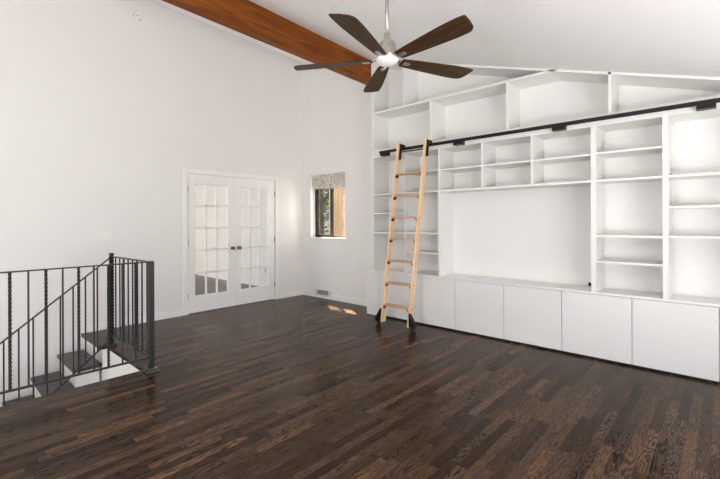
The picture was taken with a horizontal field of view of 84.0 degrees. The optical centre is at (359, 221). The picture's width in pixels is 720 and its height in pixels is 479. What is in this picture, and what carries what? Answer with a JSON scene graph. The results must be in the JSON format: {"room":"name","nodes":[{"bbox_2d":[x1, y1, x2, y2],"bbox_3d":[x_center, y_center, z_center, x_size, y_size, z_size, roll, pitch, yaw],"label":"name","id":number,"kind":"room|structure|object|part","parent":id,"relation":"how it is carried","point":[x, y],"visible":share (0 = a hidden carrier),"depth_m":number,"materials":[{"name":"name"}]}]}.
{"room":"living room","nodes":[
{"label":"living room","id":0,"kind":"room"},
{"bbox_2d":[84,339,139,380],"bbox_3d":[-2.552,2.708,4.226,1.960,2.665,0.158,0,0,42],"label":"wall","id":1,"kind":"structure","parent":0,"point":[125,369],"depth_m":4.28,"materials":[{"name":"paint"}]},
{"bbox_2d":[0,0,302,406],"bbox_3d":[-3.850,0.427,4.370,0.140,7.238,8.180,0,0,42],"label":"wall","id":2,"kind":"structure","parent":0,"point":[103,111],"depth_m":5.08,"materials":[{"name":"paint"}]},
{"bbox_2d":[99,232,112,241],"bbox_3d":[-3.172,0.188,5.001,0.016,0.114,0.153,0,0,42],"label":"light switch","id":3,"kind":"object","parent":2,"relation":"attached to","point":[103,236],"visible":1,"depth_m":5.00,"materials":[{"name":"white plastic"}]},
{"bbox_2d":[131,11,142,21],"bbox_3d":[-2.939,-2.703,5.270,0.014,0.140,0.140,0,0,42],"label":"plate","id":4,"kind":"object","parent":2,"relation":"attached to","point":[136,16],"visible":1,"depth_m":5.26,"materials":[{"name":"white plastic"}]},
{"bbox_2d":[83,290,302,332],"bbox_3d":[-2.184,1.295,6.082,0.014,0.088,3.410,0,0,42],"label":"baseboard","id":5,"kind":"structure","parent":2,"relation":"attached to","point":[101,326],"depth_m":5.45,"materials":[{"name":"paint"}]},
{"bbox_2d":[188,174,234,313],"bbox_3d":[-2.227,0.313,6.048,0.107,2.027,0.758,0,0,42],"label":"door","id":6,"kind":"structure","parent":2,"relation":"in","point":[204,302],"depth_m":6.06,"materials":[{"name":"paint"}]},
{"bbox_2d":[183,168,278,315],"bbox_3d":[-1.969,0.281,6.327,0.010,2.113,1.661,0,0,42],"label":"trim","id":7,"kind":"structure","parent":2,"relation":"attached to","point":[185,170],"depth_m":5.87,"materials":[{"name":"paint"}]},
{"bbox_2d":[235,178,274,304],"bbox_3d":[-1.715,0.311,6.611,0.107,2.027,0.758,0,0,42],"label":"door","id":8,"kind":"structure","parent":2,"relation":"in","point":[260,293],"depth_m":6.62,"materials":[{"name":"paint"}]},
{"bbox_2d":[195,63,371,300],"bbox_3d":[-0.062,-0.798,6.584,13.250,4.457,0.200,0,0,42],"label":"wall","id":9,"kind":"structure","parent":0,"point":[336,108],"depth_m":6.91,"materials":[{"name":"paint"}]},
{"bbox_2d":[319,189,319,233],"bbox_3d":[0.697,-0.623,6.043,15.100,4.500,0.020,0,0,42],"label":"cladding","id":10,"kind":"object","parent":9,"relation":"attached to","point":[319,189],"visible":0.02,"depth_m":7.36,"materials":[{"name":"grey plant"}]},
{"bbox_2d":[315,288,331,297],"bbox_3d":[-0.641,1.235,6.968,0.405,0.124,0.018,0,0,42],"label":"air vent","id":11,"kind":"object","parent":9,"relation":"in","point":[321,292],"visible":1,"depth_m":6.96,"materials":[{"name":"metal"}]},
{"bbox_2d":[310,237,344,239],"bbox_3d":[-0.532,0.285,6.947,0.878,0.020,0.122,0,0,42],"label":"windowsill","id":12,"kind":"object","parent":9,"relation":"attached to","point":[310,237],"visible":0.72,"depth_m":7.00,"materials":[{"name":"paint"}]},
{"bbox_2d":[312,170,344,189],"bbox_3d":[-0.545,-0.714,6.920,0.823,0.275,0.057,0,0,42],"label":"roman shade","id":13,"kind":"object","parent":9,"relation":"attached to","point":[336,179],"visible":1,"depth_m":6.90,"materials":[{"name":"fabric"}]},
{"bbox_2d":[315,188,344,237],"bbox_3d":[-0.476,-0.288,7.011,0.870,1.130,0.068,0,0,42],"label":"window","id":14,"kind":"structure","parent":9,"relation":"in","point":[317,234],"depth_m":7.02,"materials":[{"name":"white wood"}]},
{"bbox_3d":[-0.619,-0.282,7.129,0.410,1.060,0.026,0,0,42],"label":"sash","id":15,"kind":"part","parent":14,"relation":"part of","materials":[{"name":"brown metal"}]},
{"bbox_2d":[303,290,366,305],"bbox_3d":[-0.354,1.287,6.712,1.846,0.088,0.014,0,0,42],"label":"baseboard","id":16,"kind":"structure","parent":9,"relation":"attached to","point":[305,292],"depth_m":6.66,"materials":[{"name":"paint"}]},
{"bbox_2d":[0,275,719,478],"bbox_3d":[-2.805,1.359,3.524,13.100,0.035,8.030,0,0,42],"label":"floor","id":17,"kind":"structure","parent":0,"point":[300,386],"depth_m":2.83,"materials":[{"name":"brown wood"}]},
{"bbox_2d":[367,270,378,314],"bbox_3d":[0.301,1.016,5.859,0.229,0.626,0.353,0,0,42],"label":"end panel","id":18,"kind":"object","parent":17,"relation":"on","point":[372,276],"visible":0.38,"depth_m":5.73,"materials":[{"name":"paint"}]},
{"bbox_2d":[379,272,413,320],"bbox_3d":[0.612,1.014,5.584,0.596,0.626,0.365,0,0,42],"label":"base cabinet","id":19,"kind":"object","parent":17,"relation":"on","point":[398,295],"visible":0.37,"depth_m":5.44,"materials":[{"name":"paint"}]},
{"bbox_2d":[375,138,431,330],"bbox_3d":[0.548,0.144,5.118,0.696,2.368,0.307,0,0,42],"label":"ladder","id":20,"kind":"object","parent":17,"relation":"on","point":[380,317],"visible":1,"depth_m":5.03,"materials":[{"name":"brown wood"}]},
{"bbox_2d":[414,276,455,330],"bbox_3d":[1.053,1.013,5.183,0.594,0.626,0.365,0,0,42],"label":"base cabinet","id":21,"kind":"object","parent":17,"relation":"on","point":[434,301],"visible":0.61,"depth_m":5.03,"materials":[{"name":"paint"}]},
{"bbox_2d":[455,280,504,339],"bbox_3d":[1.496,1.011,4.780,0.601,0.626,0.365,0,0,42],"label":"base cabinet","id":22,"kind":"object","parent":17,"relation":"on","point":[479,306],"visible":0.81,"depth_m":4.63,"materials":[{"name":"paint"}]},
{"bbox_2d":[504,285,562,351],"bbox_3d":[1.939,1.009,4.377,0.596,0.626,0.365,0,0,42],"label":"base cabinet","id":23,"kind":"object","parent":17,"relation":"on","point":[532,316],"visible":0.83,"depth_m":4.23,"materials":[{"name":"paint"}]},
{"bbox_2d":[562,291,632,365],"bbox_3d":[2.380,1.008,3.976,0.593,0.626,0.365,0,0,42],"label":"base cabinet","id":24,"kind":"object","parent":17,"relation":"on","point":[597,326],"visible":0.85,"depth_m":3.82,"materials":[{"name":"paint"}]},
{"bbox_2d":[632,298,719,382],"bbox_3d":[2.818,1.006,3.577,0.591,0.626,0.365,0,0,42],"label":"base cabinet","id":25,"kind":"object","parent":17,"relation":"on","point":[682,339],"visible":0.88,"depth_m":3.43,"materials":[{"name":"paint"}]},
{"bbox_2d":[367,268,719,306],"bbox_3d":[1.721,0.686,4.577,4.060,0.021,0.372,0,0,42],"label":"countertop","id":26,"kind":"structure","parent":25,"relation":"on","point":[687,299],"depth_m":4.08,"materials":[{"name":"paint"}]},
{"bbox_2d":[371,62,719,298],"bbox_3d":[1.752,-0.825,4.544,3.960,3.000,0.371,0,0,42],"label":"bookcase","id":27,"kind":"object","parent":26,"relation":"on","point":[629,202],"visible":0.91,"depth_m":4.37,"materials":[{"name":"paint"}]},
{"bbox_3d":[0.513,0.155,5.668,0.532,0.019,0.351,0,0,42],"label":"shelf","id":28,"kind":"part","parent":27,"relation":"part of","materials":[{"name":"paint"}]},
{"bbox_3d":[0.511,-0.118,5.668,0.532,0.019,0.351,0,0,42],"label":"shelf","id":29,"kind":"part","parent":27,"relation":"part of","materials":[{"name":"paint"}]},
{"bbox_3d":[0.510,-0.385,5.668,0.532,0.019,0.351,0,0,42],"label":"shelf","id":30,"kind":"part","parent":27,"relation":"part of","materials":[{"name":"paint"}]},
{"bbox_3d":[0.913,0.401,5.304,0.508,0.019,0.351,0,0,42],"label":"shelf","id":31,"kind":"part","parent":27,"relation":"part of","materials":[{"name":"paint"}]},
{"bbox_3d":[0.912,0.148,5.304,0.508,0.019,0.351,0,0,42],"label":"shelf","id":32,"kind":"part","parent":27,"relation":"part of","materials":[{"name":"paint"}]},
{"bbox_3d":[0.910,-0.386,5.304,0.508,0.019,0.351,0,0,42],"label":"shelf","id":33,"kind":"part","parent":27,"relation":"part of","materials":[{"name":"paint"}]},
{"bbox_3d":[0.909,-0.649,5.304,0.508,0.019,0.351,0,0,42],"label":"shelf","id":34,"kind":"part","parent":27,"relation":"part of","materials":[{"name":"paint"}]},
{"bbox_3d":[1.316,-0.646,4.934,0.548,0.019,0.351,0,0,42],"label":"shelf","id":35,"kind":"part","parent":27,"relation":"part of","materials":[{"name":"paint"}]},
{"bbox_3d":[1.221,-1.548,5.014,2.471,0.024,0.355,0,0,42],"label":"shelf","id":36,"kind":"part","parent":27,"relation":"part of","materials":[{"name":"paint"}]},
{"bbox_3d":[1.732,-0.647,4.555,0.538,0.019,0.351,0,0,42],"label":"shelf","id":37,"kind":"part","parent":27,"relation":"part of","materials":[{"name":"paint"}]},
{"bbox_3d":[1.743,-1.691,4.539,3.882,1.244,0.355,0,0,42],"label":"panel","id":38,"kind":"part","parent":27,"relation":"part of","materials":[{"name":"paint"}]},
{"bbox_2d":[379,98,719,156],"bbox_3d":[1.673,-0.952,4.308,3.749,0.074,0.084,0,0,42],"label":"ladder rail","id":39,"kind":"object","parent":27,"relation":"attached to","point":[708,104],"visible":1,"depth_m":3.90,"materials":[{"name":"black metal"}]},
{"bbox_3d":[2.147,-0.649,4.178,0.544,0.019,0.351,0,0,42],"label":"shelf","id":40,"kind":"part","parent":27,"relation":"part of","materials":[{"name":"paint"}]},
{"bbox_3d":[2.570,-0.393,3.793,0.510,0.019,0.351,0,0,42],"label":"shelf","id":41,"kind":"part","parent":27,"relation":"part of","materials":[{"name":"paint"}]},
{"bbox_3d":[2.569,-0.656,3.793,0.510,0.019,0.351,0,0,42],"label":"shelf","id":42,"kind":"part","parent":27,"relation":"part of","materials":[{"name":"paint"}]},
{"bbox_3d":[2.573,0.382,3.793,0.510,0.019,0.351,0,0,42],"label":"shelf","id":43,"kind":"part","parent":27,"relation":"part of","materials":[{"name":"paint"}]},
{"bbox_3d":[2.572,0.134,3.793,0.510,0.019,0.351,0,0,42],"label":"shelf","id":44,"kind":"part","parent":27,"relation":"part of","materials":[{"name":"paint"}]},
{"bbox_3d":[2.989,0.130,3.414,0.536,0.019,0.351,0,0,42],"label":"shelf","id":45,"kind":"part","parent":27,"relation":"part of","materials":[{"name":"paint"}]},
{"bbox_3d":[2.988,-0.128,3.414,0.536,0.019,0.351,0,0,42],"label":"shelf","id":46,"kind":"part","parent":27,"relation":"part of","materials":[{"name":"paint"}]},
{"bbox_3d":[2.987,-0.395,3.414,0.536,0.019,0.351,0,0,42],"label":"shelf","id":47,"kind":"part","parent":27,"relation":"part of","materials":[{"name":"paint"}]},
{"bbox_2d":[150,0,719,76],"bbox_3d":[-0.868,-2.215,1.782,8.070,2.351,8.380,0,0,42],"label":"ceiling","id":48,"kind":"structure","parent":0,"point":[665,37],"depth_m":3.28,"materials":[{"name":"paint"}]},
{"bbox_2d":[162,0,370,84],"bbox_3d":[-2.335,-2.280,3.123,0.130,0.577,7.968,0,0,42],"label":"ceiling beam","id":49,"kind":"structure","parent":48,"relation":"attached to","point":[246,17],"depth_m":4.57,"materials":[{"name":"brown wood"}]},
{"bbox_2d":[294,0,473,92],"bbox_3d":[0.186,-1.404,2.686,1.280,0.691,1.287,0,0,42],"label":"ceiling fan","id":50,"kind":"object","parent":48,"relation":"hanging from","point":[387,53],"visible":1,"depth_m":2.65,"materials":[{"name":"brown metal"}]},
{"bbox_3d":[-0.197,-1.097,2.801,0.572,0.008,0.148,0,11,12],"label":"blade","id":51,"kind":"part","parent":50,"relation":"part of","materials":[{"name":"brown wood"}]},
{"bbox_3d":[0.015,-1.098,2.368,0.148,0.008,0.572,12,5,25],"label":"blade","id":52,"kind":"part","parent":50,"relation":"part of","materials":[{"name":"brown wood"}]},
{"bbox_3d":[0.130,-1.099,3.107,0.148,0.008,0.572,-11,2,-8],"label":"blade","id":53,"kind":"part","parent":50,"relation":"part of","materials":[{"name":"brown wood"}]},
{"bbox_3d":[0.186,-1.086,2.720,0.154,0.054,0.154,0,0,42],"label":"lamp shade","id":54,"kind":"part","parent":50,"relation":"part of","materials":[{"name":"white glass"}]},
{"bbox_3d":[0.433,-1.100,2.417,0.148,0.008,0.572,14,-9,-38],"label":"blade","id":55,"kind":"part","parent":50,"relation":"part of","materials":[{"name":"brown wood"}]},
{"bbox_3d":[0.543,-1.100,2.878,0.572,0.008,0.148,0,-11,-24],"label":"blade","id":56,"kind":"part","parent":50,"relation":"part of","materials":[{"name":"brown wood"}]},
{"bbox_3d":[-3.752,4.095,2.902,1.960,0.100,3.620,0,0,42],"label":"floor","id":57,"kind":"structure","parent":0,"visible":0},
{"bbox_2d":[2,349,101,405],"bbox_3d":[-4.105,2.719,3.422,0.734,2.655,3.120,0,0,42],"label":"staircase","id":58,"kind":"structure","parent":57,"relation":"on","point":[40,390],"depth_m":4.31,"materials":[{"name":"brown wood"}]},
{"bbox_2d":[0,253,159,405],"bbox_3d":[-3.375,2.190,2.724,1.202,3.708,3.405,0,0,42],"label":"guard railing","id":59,"kind":"object","parent":57,"relation":"on","point":[150,323],"visible":0.99,"depth_m":3.56,"materials":[{"name":"metal"}]},
{"bbox_3d":[-3.669,1.584,3.219,0.028,2.384,2.921,0,0,42],"label":"handrail","id":60,"kind":"part","parent":59,"relation":"part of","materials":[{"name":"metal"}]},
{"bbox_3d":[-2.992,0.362,2.342,0.030,0.010,3.335,0,0,42],"label":"rail","id":61,"kind":"part","parent":59,"relation":"part of","materials":[{"name":"metal"}]},
{"bbox_3d":[-2.988,1.214,2.342,0.022,0.014,3.335,0,0,42],"label":"rail","id":62,"kind":"part","parent":59,"relation":"part of","materials":[{"name":"metal"}]},
{"bbox_3d":[-3.665,2.501,3.219,0.020,2.457,2.923,0,0,42],"label":"rail","id":63,"kind":"part","parent":59,"relation":"part of","materials":[{"name":"metal"}]},
{"bbox_3d":[-2.677,0.860,4.312,0.050,0.962,0.050,0,0,42],"label":"twisted post","id":64,"kind":"part","parent":59,"relation":"part of","materials":[{"name":"metal"}]},
{"bbox_3d":[-2.274,0.367,3.944,1.095,0.022,0.030,0,0,42],"label":"rail","id":65,"kind":"part","parent":59,"relation":"part of","materials":[{"name":"metal"}]},
{"bbox_3d":[-2.271,1.214,3.944,1.095,0.020,0.022,0,0,42],"label":"rail","id":66,"kind":"part","parent":59,"relation":"part of","materials":[{"name":"metal"}]},
{"bbox_3d":[-1.868,0.845,3.575,0.044,0.985,0.044,0,0,42],"label":"corner post","id":67,"kind":"part","parent":59,"relation":"part of","materials":[{"name":"metal"}]},
{"bbox_3d":[-1.866,1.321,3.575,0.110,0.034,0.110,0,0,42],"label":"post","id":68,"kind":"part","parent":59,"relation":"part of","materials":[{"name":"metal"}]},
{"label":"outside","id":69,"kind":"structure","parent":0,"visible":0},
{"bbox_3d":[1.740,1.673,15.277,26.000,0.100,15.070,0,0,42],"label":"ground","id":70,"kind":"structure","parent":69,"visible":0},
{"bbox_2d":[320,189,328,233],"bbox_3d":[-1.162,-0.929,11.914,3.471,5.138,3.464,0,0,42],"label":"tree","id":71,"kind":"object","parent":70,"relation":"on","point":[324,204],"visible":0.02,"depth_m":11.70,"materials":[{"name":"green plant"}]},
{"bbox_2d":[329,187,344,235],"bbox_3d":[0.914,0.196,8.133,4.398,2.860,0.060,0,0,42],"label":"fence","id":72,"kind":"object","parent":70,"relation":"on","point":[339,193],"visible":0.02,"depth_m":9.36,"materials":[{"name":"beige wood"}]},
{"bbox_3d":[-4.496,0.098,7.695,5.290,2.700,4.530,0,0,42],"label":"wall","id":73,"kind":"structure","parent":0,"visible":0},
{"bbox_2d":[195,271,266,285],"bbox_3d":[-3.051,1.298,9.167,5.140,0.088,0.014,0,0,42],"label":"baseboard","id":74,"kind":"structure","parent":73,"relation":"attached to","point":[243,281],"depth_m":9.16,"materials":[{"name":"paint"}]}
]}

